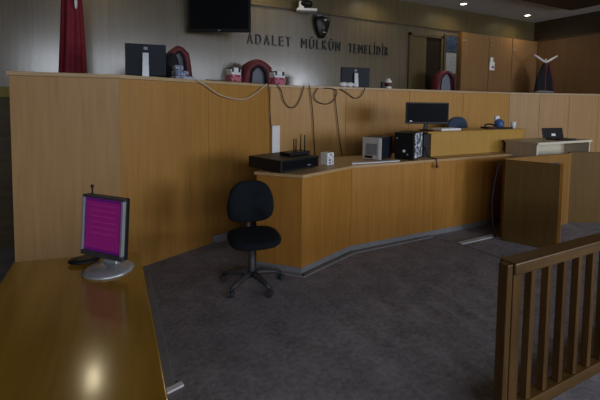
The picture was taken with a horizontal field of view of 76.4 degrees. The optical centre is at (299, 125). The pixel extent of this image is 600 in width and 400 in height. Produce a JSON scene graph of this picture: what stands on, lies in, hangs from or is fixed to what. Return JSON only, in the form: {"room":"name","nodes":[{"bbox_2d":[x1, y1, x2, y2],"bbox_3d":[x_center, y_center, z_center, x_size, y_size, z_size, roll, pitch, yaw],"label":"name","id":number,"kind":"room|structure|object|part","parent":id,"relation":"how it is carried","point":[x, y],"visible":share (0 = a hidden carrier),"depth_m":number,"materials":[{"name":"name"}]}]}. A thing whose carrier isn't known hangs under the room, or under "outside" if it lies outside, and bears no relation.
{"room":"courtroom","nodes":[
{"label":"courtroom","id":0,"kind":"room"},
{"bbox_2d":[213,222,255,242],"bbox_3d":[0.024,1.264,4.959,2.394,0.090,0.500,-1,4,-26],"label":"baseboard","id":1,"kind":"structure","parent":0,"point":[223,236],"depth_m":4.37,"materials":[{"name":"grey metal"}]},
{"bbox_2d":[0,0,534,88],"bbox_3d":[-0.005,-0.695,7.082,13.500,3.750,0.150,-1,4,-26],"label":"wall","id":2,"kind":"structure","parent":0,"point":[29,29],"depth_m":6.59,"materials":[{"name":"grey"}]},
{"bbox_2d":[188,0,250,32],"bbox_3d":[-1.243,-1.762,5.982,0.970,0.620,0.234,1,3,1],"label":"television","id":3,"kind":"object","parent":2,"relation":"attached to","point":[225,16],"visible":1,"depth_m":5.87,"materials":[{"name":"black plastic"}]},
{"bbox_2d":[296,0,316,12],"bbox_3d":[0.114,-2.124,6.810,0.360,0.198,0.280,0,3,-6],"label":"ceiling camera","id":4,"kind":"object","parent":2,"relation":"attached to","point":[304,5],"visible":1,"depth_m":6.71,"materials":[{"name":"white plastic"}]},
{"bbox_2d":[247,33,387,55],"bbox_3d":[0.457,-1.529,7.155,3.017,0.237,0.030,-1,4,-26],"label":"lettering","id":5,"kind":"object","parent":2,"relation":"attached to","point":[259,35],"depth_m":7.14,"materials":[{"name":"metal"}]},
{"bbox_2d":[314,14,330,38],"bbox_3d":[0.424,-1.829,7.034,0.340,0.430,0.175,-1,4,-26],"label":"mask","id":6,"kind":"object","parent":2,"relation":"attached to","point":[322,22],"visible":1,"depth_m":7.00,"materials":[{"name":"brown metal"}]},
{"bbox_3d":[0.405,-1.982,7.067,0.340,0.130,0.070,-1,4,-26],"label":"crown","id":7,"kind":"part","parent":6,"relation":"part of","materials":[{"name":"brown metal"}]},
{"bbox_2d":[251,3,533,40],"bbox_3d":[0.052,-2.082,6.919,13.500,0.030,0.040,-1,4,-26],"label":"trim","id":8,"kind":"structure","parent":2,"relation":"attached to","point":[256,4],"depth_m":7.63,"materials":[{"name":"brown wood"}]},
{"bbox_2d":[407,32,443,89],"bbox_3d":[2.725,-0.915,8.311,0.970,2.130,0.050,-1,4,-26],"label":"door","id":9,"kind":"structure","parent":2,"relation":"in","point":[425,51],"depth_m":8.26,"materials":[{"name":"brown wood"}]},
{"bbox_2d":[443,34,457,82],"bbox_3d":[3.394,-1.331,8.627,0.420,1.420,0.029,-1,4,-26],"label":"notice board","id":10,"kind":"object","parent":2,"relation":"attached to","point":[445,35],"visible":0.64,"depth_m":8.53,"materials":[{"name":"brown wood"}]},
{"bbox_2d":[445,53,455,72],"bbox_3d":[3.404,-1.405,8.604,0.320,0.450,0.008,-1,4,-26],"label":"poster","id":11,"kind":"object","parent":10,"relation":"attached to","point":[450,64],"visible":0.79,"depth_m":8.60,"materials":[{"name":"white paper"}]},
{"bbox_2d":[446,36,456,51],"bbox_3d":[3.413,-1.829,8.581,0.330,0.340,0.008,-1,4,-26],"label":"poster","id":12,"kind":"object","parent":10,"relation":"attached to","point":[451,42],"visible":1,"depth_m":8.57,"materials":[{"name":"blue paper"}]},
{"bbox_2d":[0,222,599,399],"bbox_3d":[2.426,1.490,2.252,13.500,0.018,10.900,-1,4,-26],"label":"floor","id":13,"kind":"structure","parent":0,"point":[416,320],"depth_m":2.77,"materials":[{"name":"grey carpet"}]},
{"bbox_2d":[0,87,14,248],"bbox_3d":[-3.752,0.467,3.782,1.820,1.730,0.100,-1,4,-26],"label":"wall","id":14,"kind":"structure","parent":13,"relation":"on","point":[6,186],"depth_m":4.07,"materials":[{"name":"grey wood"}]},
{"bbox_3d":[-3.742,-0.342,3.734,1.820,0.110,0.100,-1,4,-26],"label":"cap rail","id":15,"kind":"part","parent":14,"relation":"part of","materials":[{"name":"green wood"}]},
{"bbox_2d":[0,251,167,399],"bbox_3d":[-0.775,1.132,1.204,0.625,0.779,2.109,-1,4,-26],"label":"glossy table","id":16,"kind":"object","parent":13,"relation":"on","point":[65,335],"depth_m":1.38,"materials":[{"name":"brown wood"}]},
{"bbox_3d":[-1.130,0.704,2.001,0.156,0.028,0.110,-1,4,-26],"label":"black stand foot","id":17,"kind":"part","parent":16,"relation":"part of","materials":[{"name":"black plastic"}]},
{"bbox_2d":[80,184,134,279],"bbox_3d":[-0.982,0.519,1.913,0.289,0.415,0.240,2,4,22],"label":"desktop monitor","id":18,"kind":"object","parent":16,"relation":"on","point":[105,218],"visible":1,"depth_m":1.90,"materials":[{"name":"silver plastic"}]},
{"bbox_2d":[144,272,174,387],"bbox_3d":[-1.072,1.414,2.820,0.060,0.014,1.570,-1,4,-26],"label":"duct","id":19,"kind":"object","parent":13,"relation":"on","point":[165,361],"visible":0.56,"depth_m":2.57,"materials":[{"name":"grey metal"}]},
{"bbox_2d":[166,381,183,394],"bbox_3d":[-0.699,1.459,2.121,0.098,0.013,0.040,-2,4,-41],"label":"floor plate","id":20,"kind":"object","parent":13,"relation":"on","point":[180,384],"visible":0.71,"depth_m":2.11,"materials":[{"name":"white plastic"}]},
{"bbox_2d":[220,180,284,297],"bbox_3d":[-0.396,0.948,3.332,0.566,0.902,0.589,0,4,-18],"label":"chair","id":21,"kind":"object","parent":13,"relation":"on","point":[249,201],"visible":1,"depth_m":3.31,"materials":[{"name":"black fabric"}]},
{"bbox_3d":[-0.554,1.302,3.374,0.270,0.082,0.060,2,3,14],"label":"leg","id":22,"kind":"part","parent":21,"relation":"part of","materials":[{"name":"plastic"}]},
{"bbox_3d":[-0.493,1.312,3.228,0.059,0.082,0.270,3,4,32],"label":"leg","id":23,"kind":"part","parent":21,"relation":"part of","materials":[{"name":"plastic"}]},
{"bbox_3d":[-0.441,0.681,3.384,0.415,0.376,0.131,0,4,-18],"label":"backrest","id":24,"kind":"part","parent":21,"relation":"part of","materials":[{"name":"black fabric"}]},
{"bbox_3d":[-0.393,0.955,3.246,0.442,0.085,0.423,0,4,-17],"label":"seat","id":25,"kind":"part","parent":21,"relation":"part of","materials":[{"name":"black fabric"}]},
{"bbox_3d":[-0.335,1.313,3.240,0.060,0.082,0.270,-2,4,-40],"label":"leg","id":26,"kind":"part","parent":21,"relation":"part of","materials":[{"name":"plastic"}]},
{"bbox_3d":[-0.297,1.304,3.394,0.270,0.082,0.060,-1,4,-22],"label":"leg","id":27,"kind":"part","parent":21,"relation":"part of","materials":[{"name":"plastic"}]},
{"bbox_2d":[6,71,599,266],"bbox_3d":[2.072,0.354,6.024,10.913,1.832,2.385,-1,4,-19],"label":"bench","id":28,"kind":"object","parent":13,"relation":"on","point":[177,148],"visible":0.56,"depth_m":3.89,"materials":[{"name":"brown wood"}]},
{"bbox_3d":[-2.029,0.480,3.352,0.825,1.797,0.040,0,4,-19],"label":"panel","id":29,"kind":"part","parent":28,"relation":"part of","materials":[{"name":"brown wood"}]},
{"bbox_2d":[125,43,165,76],"bbox_3d":[-1.622,-0.673,4.009,0.400,0.364,0.200,0,4,-18],"label":"monitor","id":30,"kind":"object","parent":28,"relation":"on","point":[140,59],"visible":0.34,"depth_m":4.00,"materials":[{"name":"black plastic"}]},
{"bbox_3d":[-1.340,0.458,3.867,0.040,1.797,0.984,3,4,39],"label":"panel","id":31,"kind":"part","parent":28,"relation":"part of","materials":[{"name":"brown wood"}]},
{"bbox_2d":[165,53,178,77],"bbox_3d":[-1.500,-0.681,4.423,0.200,0.319,0.200,-1,4,-26],"label":"bag","id":32,"kind":"object","parent":28,"relation":"on","point":[171,58],"visible":0.47,"depth_m":4.34,"materials":[{"name":"fabric"}]},
{"bbox_2d":[171,65,194,78],"bbox_3d":[-1.323,-0.589,4.294,0.183,0.169,0.272,3,4,39],"label":"folded cloth","id":33,"kind":"object","parent":28,"relation":"on","point":[177,72],"visible":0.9,"depth_m":4.22,"materials":[{"name":"fabric"}]},
{"bbox_2d":[195,79,267,99],"bbox_3d":[-0.761,-0.405,4.453,0.022,0.223,1.090,3,4,39],"label":"cable","id":34,"kind":"object","parent":28,"relation":"attached to","point":[200,82],"visible":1,"depth_m":4.38,"materials":[{"name":"grey plastic"}]},
{"bbox_2d":[206,79,260,83],"bbox_3d":[-0.775,-0.522,4.593,0.067,0.016,0.909,3,4,33],"label":"cable","id":35,"kind":"object","parent":28,"relation":"on","point":[206,79],"visible":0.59,"depth_m":4.45,"materials":[{"name":"plastic"}]},
{"bbox_2d":[226,67,241,81],"bbox_3d":[-0.820,-0.617,4.720,0.120,0.190,0.155,4,5,44],"label":"tissue box","id":36,"kind":"object","parent":28,"relation":"on","point":[233,74],"visible":0.94,"depth_m":4.67,"materials":[{"name":"cardboard"}]},
{"bbox_3d":[-0.722,0.419,4.635,0.040,1.797,0.984,3,4,39],"label":"panel","id":37,"kind":"part","parent":28,"relation":"part of","materials":[{"name":"brown wood"}]},
{"bbox_2d":[268,84,270,124],"bbox_3d":[-0.394,-0.261,4.923,0.012,0.543,0.073,3,4,39],"label":"cable","id":38,"kind":"object","parent":28,"relation":"attached to","point":[268,84],"visible":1,"depth_m":4.92,"materials":[{"name":"rubber"}]},
{"bbox_2d":[271,125,279,152],"bbox_3d":[-0.320,0.231,5.002,0.110,0.460,0.033,-1,4,-26],"label":"duct","id":39,"kind":"object","parent":28,"relation":"attached to","point":[275,134],"visible":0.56,"depth_m":4.98,"materials":[{"name":"white plastic"}]},
{"bbox_2d":[269,71,285,84],"bbox_3d":[-0.308,-0.638,5.174,0.120,0.190,0.210,4,5,43],"label":"tissue box","id":40,"kind":"object","parent":28,"relation":"on","point":[276,77],"visible":0.94,"depth_m":5.12,"materials":[{"name":"cardboard"}]},
{"bbox_2d":[276,84,303,107],"bbox_3d":[-0.130,-0.386,5.053,0.414,0.319,0.013,-1,4,-25],"label":"cable","id":41,"kind":"object","parent":28,"relation":"attached to","point":[276,84],"visible":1,"depth_m":5.06,"materials":[{"name":"rubber"}]},
{"bbox_2d":[6,71,599,95],"bbox_3d":[2.161,-0.541,5.938,10.689,0.034,1.628,-1,4,-24],"label":"countertop","id":42,"kind":"structure","parent":28,"relation":"on","point":[17,73],"depth_m":4.35,"materials":[{"name":"brown wood"}]},
{"bbox_3d":[0.117,0.392,5.269,1.150,1.797,0.040,-1,4,-25],"label":"panel","id":43,"kind":"part","parent":28,"relation":"part of","materials":[{"name":"brown wood"}]},
{"bbox_2d":[309,84,314,154],"bbox_3d":[0.165,-0.069,5.211,0.120,0.988,0.012,-1,4,-25],"label":"cable","id":44,"kind":"object","parent":28,"relation":"hanging from","point":[309,84],"visible":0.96,"depth_m":5.21,"materials":[{"name":"rubber"}]},
{"bbox_2d":[314,88,336,104],"bbox_3d":[0.355,-0.406,5.278,0.374,0.234,0.013,-1,4,-25],"label":"cable","id":45,"kind":"object","parent":28,"relation":"attached to","point":[317,88],"visible":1,"depth_m":5.28,"materials":[{"name":"rubber"}]},
{"bbox_2d":[335,91,342,155],"bbox_3d":[0.553,-0.020,5.396,0.164,0.954,0.012,-1,4,-25],"label":"cable","id":46,"kind":"object","parent":28,"relation":"hanging from","point":[335,91],"visible":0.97,"depth_m":5.39,"materials":[{"name":"rubber"}]},
{"bbox_2d":[339,82,356,86],"bbox_3d":[0.699,-0.595,5.576,0.310,0.073,0.100,-1,4,-26],"label":"crumpled tissue","id":47,"kind":"object","parent":28,"relation":"on","point":[343,84],"visible":0.97,"depth_m":5.54,"materials":[{"name":"white paper"}]},
{"bbox_2d":[340,87,364,98],"bbox_3d":[0.755,-0.470,5.461,0.430,0.174,0.013,-1,4,-25],"label":"cable","id":48,"kind":"object","parent":28,"relation":"attached to","point":[364,87],"visible":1,"depth_m":5.48,"materials":[{"name":"plastic"}]},
{"bbox_2d":[340,67,369,87],"bbox_3d":[0.861,-0.729,5.842,0.460,0.319,0.160,0,3,-12],"label":"monitor","id":49,"kind":"object","parent":28,"relation":"on","point":[360,76],"visible":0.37,"depth_m":5.86,"materials":[{"name":"black plastic"}]},
{"bbox_3d":[1.165,0.376,5.757,1.150,1.797,0.040,-1,4,-25],"label":"panel","id":50,"kind":"part","parent":28,"relation":"part of","materials":[{"name":"brown wood"}]},
{"bbox_2d":[385,79,391,87],"bbox_3d":[1.394,-0.654,6.018,0.103,0.165,0.103,-1,4,-26],"label":"cup","id":51,"kind":"object","parent":28,"relation":"on","point":[388,83],"visible":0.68,"depth_m":5.98,"materials":[{"name":"paper"}]},
{"bbox_3d":[2.212,0.360,6.245,1.150,1.797,0.040,-1,4,-25],"label":"panel","id":52,"kind":"part","parent":28,"relation":"part of","materials":[{"name":"brown wood"}]},
{"bbox_3d":[3.259,0.344,6.733,1.150,1.797,0.040,-1,4,-25],"label":"panel","id":53,"kind":"part","parent":28,"relation":"part of","materials":[{"name":"brown wood"}]},
{"bbox_3d":[4.086,0.337,7.016,0.596,1.797,0.040,0,3,-7],"label":"panel","id":54,"kind":"part","parent":28,"relation":"part of","materials":[{"name":"brown wood"}]},
{"bbox_2d":[535,90,553,92],"bbox_3d":[4.748,-0.646,7.404,0.500,0.062,0.240,-1,4,-26],"label":"stand base","id":55,"kind":"object","parent":28,"relation":"on","point":[540,91],"visible":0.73,"depth_m":7.29,"materials":[{"name":"plastic"}]},
{"bbox_3d":[4.682,0.340,7.090,0.596,1.797,0.040,0,3,-7],"label":"panel","id":56,"kind":"part","parent":28,"relation":"part of","materials":[{"name":"brown wood"}]},
{"bbox_3d":[5.278,0.343,7.165,0.596,1.797,0.040,0,3,-7],"label":"panel","id":57,"kind":"part","parent":28,"relation":"part of","materials":[{"name":"brown wood"}]},
{"bbox_3d":[5.873,0.346,7.239,0.596,1.797,0.040,0,3,-7],"label":"panel","id":58,"kind":"part","parent":28,"relation":"part of","materials":[{"name":"brown wood"}]},
{"bbox_2d":[257,236,432,277],"bbox_3d":[0.641,1.367,3.993,2.248,0.013,0.370,-1,4,-26],"label":"trim","id":59,"kind":"structure","parent":13,"relation":"on","point":[306,274],"depth_m":3.95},
{"bbox_2d":[254,151,512,273],"bbox_3d":[1.424,0.870,4.721,4.284,0.940,0.924,-1,4,-26],"label":"desk","id":60,"kind":"object","parent":13,"relation":"on","point":[321,214],"depth_m":4.23,"materials":[{"name":"brown wood"}]},
{"bbox_3d":[-0.198,0.900,3.619,0.459,0.850,0.030,2,4,18],"label":"panel","id":61,"kind":"part","parent":60,"relation":"part of","materials":[{"name":"brown wood"}]},
{"bbox_2d":[249,152,318,172],"bbox_3d":[-0.160,0.368,3.855,0.478,0.125,0.535,4,5,44],"label":"recorder","id":62,"kind":"object","parent":60,"relation":"on","point":[275,162],"visible":0.98,"depth_m":3.70,"materials":[{"name":"black plastic"}]},
{"bbox_2d":[280,134,309,155],"bbox_3d":[-0.050,0.201,3.940,0.160,0.199,0.300,4,5,44],"label":"router","id":63,"kind":"object","parent":62,"relation":"on","point":[293,152],"visible":1,"depth_m":3.90,"materials":[{"name":"black plastic"}]},
{"bbox_3d":[0.010,0.372,3.693,0.005,0.080,0.485,4,5,44],"label":"plate","id":64,"kind":"part","parent":62,"relation":"part of","materials":[{"name":"black plastic"}]},
{"bbox_3d":[0.273,0.894,3.827,0.030,0.850,0.776,4,5,43],"label":"panel","id":65,"kind":"part","parent":60,"relation":"part of","materials":[{"name":"brown wood"}]},
{"bbox_2d":[321,152,333,164],"bbox_3d":[0.295,0.356,4.116,0.102,0.130,0.110,4,5,43],"label":"box","id":66,"kind":"object","parent":60,"relation":"on","point":[327,158],"visible":1,"depth_m":4.08,"materials":[{"name":"white plastic"}]},
{"bbox_2d":[352,160,399,163],"bbox_3d":[0.842,0.411,4.303,0.650,0.009,0.105,-1,4,-22],"label":"paper sheets","id":67,"kind":"object","parent":60,"relation":"on","point":[365,162],"visible":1,"depth_m":4.29,"materials":[{"name":"white paper"}]},
{"bbox_2d":[362,135,391,159],"bbox_3d":[0.939,0.266,4.621,0.235,0.265,0.364,3,4,34],"label":"computer tower","id":68,"kind":"object","parent":60,"relation":"on","point":[375,147],"visible":1,"depth_m":4.49,"materials":[{"name":"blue plastic"}]},
{"bbox_2d":[365,143,376,154],"bbox_3d":[0.836,0.282,4.474,0.141,0.133,0.003,3,4,34],"label":"grille","id":69,"kind":"object","parent":68,"relation":"attached to","point":[371,149],"depth_m":4.47,"materials":[{"name":"grey plastic"}]},
{"bbox_3d":[0.846,0.271,4.480,0.235,0.260,0.019,3,4,34],"label":"panel","id":70,"kind":"part","parent":68,"relation":"part of","materials":[{"name":"beige plastic"}]},
{"bbox_2d":[254,151,512,177],"bbox_3d":[1.430,0.416,4.694,4.284,0.030,0.924,-1,4,-26],"label":"countertop","id":71,"kind":"structure","parent":60,"relation":"on","point":[341,163],"depth_m":4.30,"materials":[{"name":"brown wood"}]},
{"bbox_3d":[1.080,0.871,4.382,1.199,0.850,0.030,-1,4,-27],"label":"panel","id":72,"kind":"part","parent":60,"relation":"part of","materials":[{"name":"brown wood"}]},
{"bbox_2d":[394,130,422,159],"bbox_3d":[1.325,0.239,4.651,0.234,0.325,0.347,3,4,34],"label":"computer tower","id":73,"kind":"object","parent":60,"relation":"on","point":[408,144],"visible":1,"depth_m":4.52,"materials":[{"name":"black plastic"}]},
{"bbox_3d":[1.236,0.243,4.521,0.230,0.320,0.019,3,4,34],"label":"panel","id":74,"kind":"part","parent":73,"relation":"part of","materials":[{"name":"black plastic"}]},
{"bbox_2d":[421,133,438,167],"bbox_3d":[1.568,0.303,4.810,0.120,0.385,0.545,-1,4,-26],"label":"case","id":75,"kind":"object","parent":60,"relation":"on","point":[425,137],"visible":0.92,"depth_m":4.78,"materials":[{"name":"plastic"}]},
{"bbox_2d":[405,128,525,156],"bbox_3d":[2.371,0.212,5.405,1.940,0.315,0.445,-1,4,-26],"label":"desk","id":76,"kind":"object","parent":60,"relation":"on","point":[465,140],"visible":0.73,"depth_m":5.14,"materials":[{"name":"brown wood"}]},
{"bbox_2d":[405,102,448,130],"bbox_3d":[1.655,-0.115,4.984,0.580,0.369,0.150,0,3,-6],"label":"desktop monitor","id":77,"kind":"object","parent":76,"relation":"on","point":[425,113],"visible":1,"depth_m":4.95,"materials":[{"name":"black plastic"}]},
{"bbox_2d":[432,127,460,130],"bbox_3d":[1.969,0.050,5.130,0.360,0.029,0.180,-1,4,-26],"label":"keyboard","id":78,"kind":"object","parent":76,"relation":"on","point":[446,128],"visible":0.91,"depth_m":5.04,"materials":[{"name":"plastic"}]},
{"bbox_2d":[480,123,498,128],"bbox_3d":[2.807,0.007,5.644,0.200,0.075,0.160,0,4,-16],"label":"telephone","id":79,"kind":"object","parent":76,"relation":"on","point":[485,125],"visible":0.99,"depth_m":5.62,"materials":[{"name":"black plastic"}]},
{"bbox_2d":[494,116,503,126],"bbox_3d":[3.077,-0.056,5.886,0.140,0.180,0.140,-1,4,-26],"label":"pack","id":80,"kind":"object","parent":76,"relation":"on","point":[498,122],"visible":0.86,"depth_m":5.85,"materials":[{"name":"plastic"}]},
{"bbox_2d":[510,121,515,127],"bbox_3d":[3.219,-0.006,5.758,0.080,0.100,0.080,-1,4,-26],"label":"paper cup","id":81,"kind":"object","parent":76,"relation":"on","point":[513,124],"visible":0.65,"depth_m":5.73,"materials":[{"name":"white paper"}]},
{"bbox_3d":[2.246,0.851,4.959,1.400,0.850,0.030,-1,4,-26],"label":"panel","id":82,"kind":"part","parent":60,"relation":"part of","materials":[{"name":"brown wood"}]},
{"bbox_2d":[446,117,467,127],"bbox_3d":[2.457,0.570,6.010,0.450,1.409,0.460,-1,4,-26],"label":"chair","id":83,"kind":"object","parent":13,"relation":"on","point":[455,122],"visible":0.04,"depth_m":5.93,"materials":[{"name":"blue fabric"}]},
{"bbox_2d":[458,234,493,244],"bbox_3d":[2.098,1.352,4.519,0.590,0.014,0.070,-1,4,-27],"label":"duct","id":84,"kind":"object","parent":13,"relation":"on","point":[490,235],"visible":1,"depth_m":4.50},
{"bbox_2d":[437,237,536,270],"bbox_3d":[1.993,1.376,4.151,0.096,0.009,1.096,-2,4,-37],"label":"trim","id":85,"kind":"structure","parent":13,"relation":"on","point":[437,237],"depth_m":4.29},
{"bbox_2d":[493,233,599,399],"bbox_3d":[2.302,1.051,2.512,2.998,0.860,0.085,-1,4,-26],"label":"wooden railing","id":86,"kind":"object","parent":13,"relation":"on","point":[512,267],"visible":1,"depth_m":1.99,"materials":[{"name":"brown wood"}]},
{"bbox_3d":[0.980,1.082,1.848,0.038,0.845,0.048,-1,4,-26],"label":"post","id":87,"kind":"part","parent":86,"relation":"part of","materials":[{"name":"brown wood"}]},
{"bbox_3d":[2.299,0.662,2.485,2.895,0.060,0.085,-1,4,-26],"label":"rail","id":88,"kind":"part","parent":86,"relation":"part of","materials":[{"name":"brown wood"}]},
{"bbox_3d":[2.323,1.403,2.542,2.824,0.065,0.060,-1,4,-26],"label":"rail","id":89,"kind":"part","parent":86,"relation":"part of","materials":[{"name":"brown wood"}]},
{"bbox_2d":[504,137,591,157],"bbox_3d":[3.530,0.762,5.450,1.260,1.120,0.476,-1,4,-26],"label":"desk","id":90,"kind":"object","parent":13,"relation":"on","point":[528,146],"visible":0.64,"depth_m":5.32,"materials":[{"name":"brown wood"}]},
{"bbox_3d":[2.984,0.787,5.184,0.025,1.089,0.430,-1,4,-26],"label":"panel","id":91,"kind":"part","parent":90,"relation":"part of","materials":[{"name":"grey laminate"}]},
{"bbox_3d":[3.474,0.620,5.557,1.188,0.789,0.020,-1,4,-26],"label":"modesty panel","id":92,"kind":"part","parent":90,"relation":"part of","materials":[{"name":"beige laminate"}]},
{"bbox_2d":[541,128,575,140],"bbox_3d":[3.704,0.123,5.441,0.420,0.159,0.245,-1,4,-20],"label":"laptop","id":93,"kind":"object","parent":90,"relation":"on","point":[548,133],"visible":1,"depth_m":5.51,"materials":[{"name":"black plastic"}]},
{"bbox_3d":[3.669,0.108,5.536,0.420,0.142,0.039,-1,4,-20],"label":"lid","id":94,"kind":"part","parent":93,"relation":"part of","materials":[{"name":"black plastic"}]},
{"bbox_3d":[4.072,0.768,5.724,0.025,1.089,0.430,-1,4,-26],"label":"panel","id":95,"kind":"part","parent":90,"relation":"part of","materials":[{"name":"grey laminate"}]},
{"bbox_2d":[500,152,599,247],"bbox_3d":[3.737,0.865,4.930,2.784,0.982,0.634,-1,4,-26],"label":"stand","id":96,"kind":"object","parent":13,"relation":"on","point":[541,194],"visible":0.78,"depth_m":4.43,"materials":[{"name":"brown wood"}]},
{"bbox_2d":[490,161,500,236],"bbox_3d":[2.346,0.887,4.574,0.126,0.925,0.032,0,4,-15],"label":"cable","id":97,"kind":"object","parent":96,"relation":"hanging from","point":[499,163],"visible":1,"depth_m":4.56,"materials":[{"name":"plastic"}]},
{"bbox_3d":[2.625,0.894,4.347,0.537,0.965,0.040,3,4,37],"label":"panel","id":98,"kind":"part","parent":96,"relation":"part of","materials":[{"name":"brown wood"}]},
{"bbox_3d":[3.049,0.867,4.892,1.360,0.965,0.030,-1,4,-26],"label":"panel","id":99,"kind":"part","parent":96,"relation":"part of","materials":[{"name":"brown wood"}]},
{"bbox_3d":[2.848,0.903,4.185,0.045,0.972,0.046,3,4,37],"label":"edge post","id":100,"kind":"part","parent":96,"relation":"part of","materials":[{"name":"brown wood"}]},
{"bbox_3d":[4.387,0.857,5.252,1.450,0.975,0.040,1,3,-2],"label":"panel","id":101,"kind":"part","parent":96,"relation":"part of","materials":[{"name":"brown wood"}]},
{"bbox_2d":[402,0,599,22],"bbox_3d":[2.472,-2.319,2.027,13.800,0.150,11.200,-1,4,-26],"label":"ceiling","id":102,"kind":"structure","parent":0,"point":[511,9],"depth_m":8.51,"materials":[{"name":"paint"}]},
{"bbox_2d":[522,0,599,9],"bbox_3d":[2.353,-2.151,1.213,12.540,0.089,9.510,-1,4,-26],"label":"ceiling panel","id":103,"kind":"object","parent":102,"relation":"attached to","point":[563,4],"visible":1,"depth_m":7.67,"materials":[{"name":"white paint"}]},
{"bbox_2d":[534,11,599,93],"bbox_3d":[8.530,-0.482,5.238,0.150,3.750,11.050,-1,4,-26],"label":"wall","id":104,"kind":"structure","parent":0,"point":[576,68],"depth_m":9.10,"materials":[{"name":"brown wood"}]},
{"bbox_2d":[535,31,599,41],"bbox_3d":[8.507,-1.867,5.033,0.040,0.030,10.865,-1,4,-26],"label":"trim","id":105,"kind":"structure","parent":104,"relation":"attached to","point":[598,31],"depth_m":9.13,"materials":[{"name":"brown wood"}]},
{"bbox_3d":[1.948,0.749,6.435,10.580,0.989,2.870,-1,4,-26],"label":"platform","id":106,"kind":"object","parent":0,"visible":0},
{"bbox_2d":[58,0,86,72],"bbox_3d":[-2.808,-1.003,4.691,0.330,2.600,0.320,-1,4,-26],"label":"flag","id":107,"kind":"object","parent":106,"relation":"on","point":[72,47],"visible":0.74,"depth_m":4.62,"materials":[{"name":"fabric"}]},
{"bbox_2d":[176,53,183,70],"bbox_3d":[-1.646,-0.391,5.309,0.577,1.328,0.604,-1,4,-26],"label":"chair","id":108,"kind":"object","parent":106,"relation":"on","point":[179,56],"visible":0.02,"depth_m":5.36,"materials":[{"name":"grey fabric"}]},
{"bbox_2d":[164,46,191,77],"bbox_3d":[-1.718,-0.669,5.383,0.478,0.890,0.210,-1,4,-26],"label":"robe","id":109,"kind":"object","parent":108,"relation":"on","point":[177,49],"visible":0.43,"depth_m":5.32,"materials":[{"name":"red fabric"}]},
{"bbox_2d":[252,67,264,83],"bbox_3d":[-0.607,-0.365,5.938,0.577,1.228,0.604,-1,4,-26],"label":"chair","id":110,"kind":"object","parent":106,"relation":"on","point":[258,74],"visible":0.02,"depth_m":5.98,"materials":[{"name":"grey fabric"}]},
{"bbox_2d":[241,59,271,83],"bbox_3d":[-0.680,-0.594,6.015,0.693,0.890,0.210,-1,4,-26],"label":"robe","id":111,"kind":"object","parent":110,"relation":"on","point":[247,70],"visible":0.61,"depth_m":5.88,"materials":[{"name":"red fabric"}]},
{"bbox_2d":[441,74,450,89],"bbox_3d":[3.022,-0.437,7.735,0.577,1.248,0.604,-1,4,-26],"label":"chair","id":112,"kind":"object","parent":106,"relation":"on","point":[446,80],"visible":0.04,"depth_m":7.78,"materials":[{"name":"grey fabric"}]},
{"bbox_2d":[431,70,456,90],"bbox_3d":[2.949,-0.676,7.812,0.693,0.890,0.210,-1,4,-26],"label":"robe","id":113,"kind":"object","parent":112,"relation":"on","point":[437,78],"visible":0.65,"depth_m":7.71,"materials":[{"name":"red fabric"}]},
{"bbox_2d":[457,32,536,92],"bbox_3d":[4.856,-1.010,9.302,2.730,2.255,0.140,-1,4,-26],"label":"upper cabinet","id":114,"kind":"object","parent":106,"relation":"on","point":[514,71],"visible":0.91,"depth_m":9.15,"materials":[{"name":"brown wood"}]},
{"bbox_3d":[4.051,-0.995,8.871,0.897,2.235,0.023,-1,4,-26],"label":"door","id":115,"kind":"part","parent":114,"relation":"part of","materials":[{"name":"brown wood"}]},
{"bbox_2d":[489,57,494,69],"bbox_3d":[4.578,-1.464,9.081,0.170,0.300,0.008,-1,4,-26],"label":"paper notice","id":116,"kind":"object","parent":114,"relation":"attached to","point":[492,64],"visible":1,"depth_m":9.07,"materials":[{"name":"white paper"}]},
{"bbox_3d":[4.837,-1.008,9.261,0.822,2.235,0.023,-1,4,-26],"label":"door","id":117,"kind":"part","parent":114,"relation":"part of","materials":[{"name":"brown wood"}]},
{"bbox_3d":[5.655,-1.022,9.666,0.967,2.235,0.023,-1,4,-26],"label":"door","id":118,"kind":"part","parent":114,"relation":"part of","materials":[{"name":"brown wood"}]},
{"bbox_2d":[534,55,557,62],"bbox_3d":[5.782,-0.758,9.029,0.522,1.806,0.400,2,4,25],"label":"coat stand","id":119,"kind":"object","parent":106,"relation":"on","point":[539,58],"visible":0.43,"depth_m":8.97,"materials":[{"name":"beige plastic"}]},
{"bbox_2d":[534,63,553,92],"bbox_3d":[5.782,-0.892,9.025,0.764,1.158,0.361,-1,4,-26],"label":"robe","id":120,"kind":"object","parent":119,"relation":"hanging from","point":[544,78],"visible":0.57,"depth_m":8.90,"materials":[{"name":"black fabric"}]}
]}

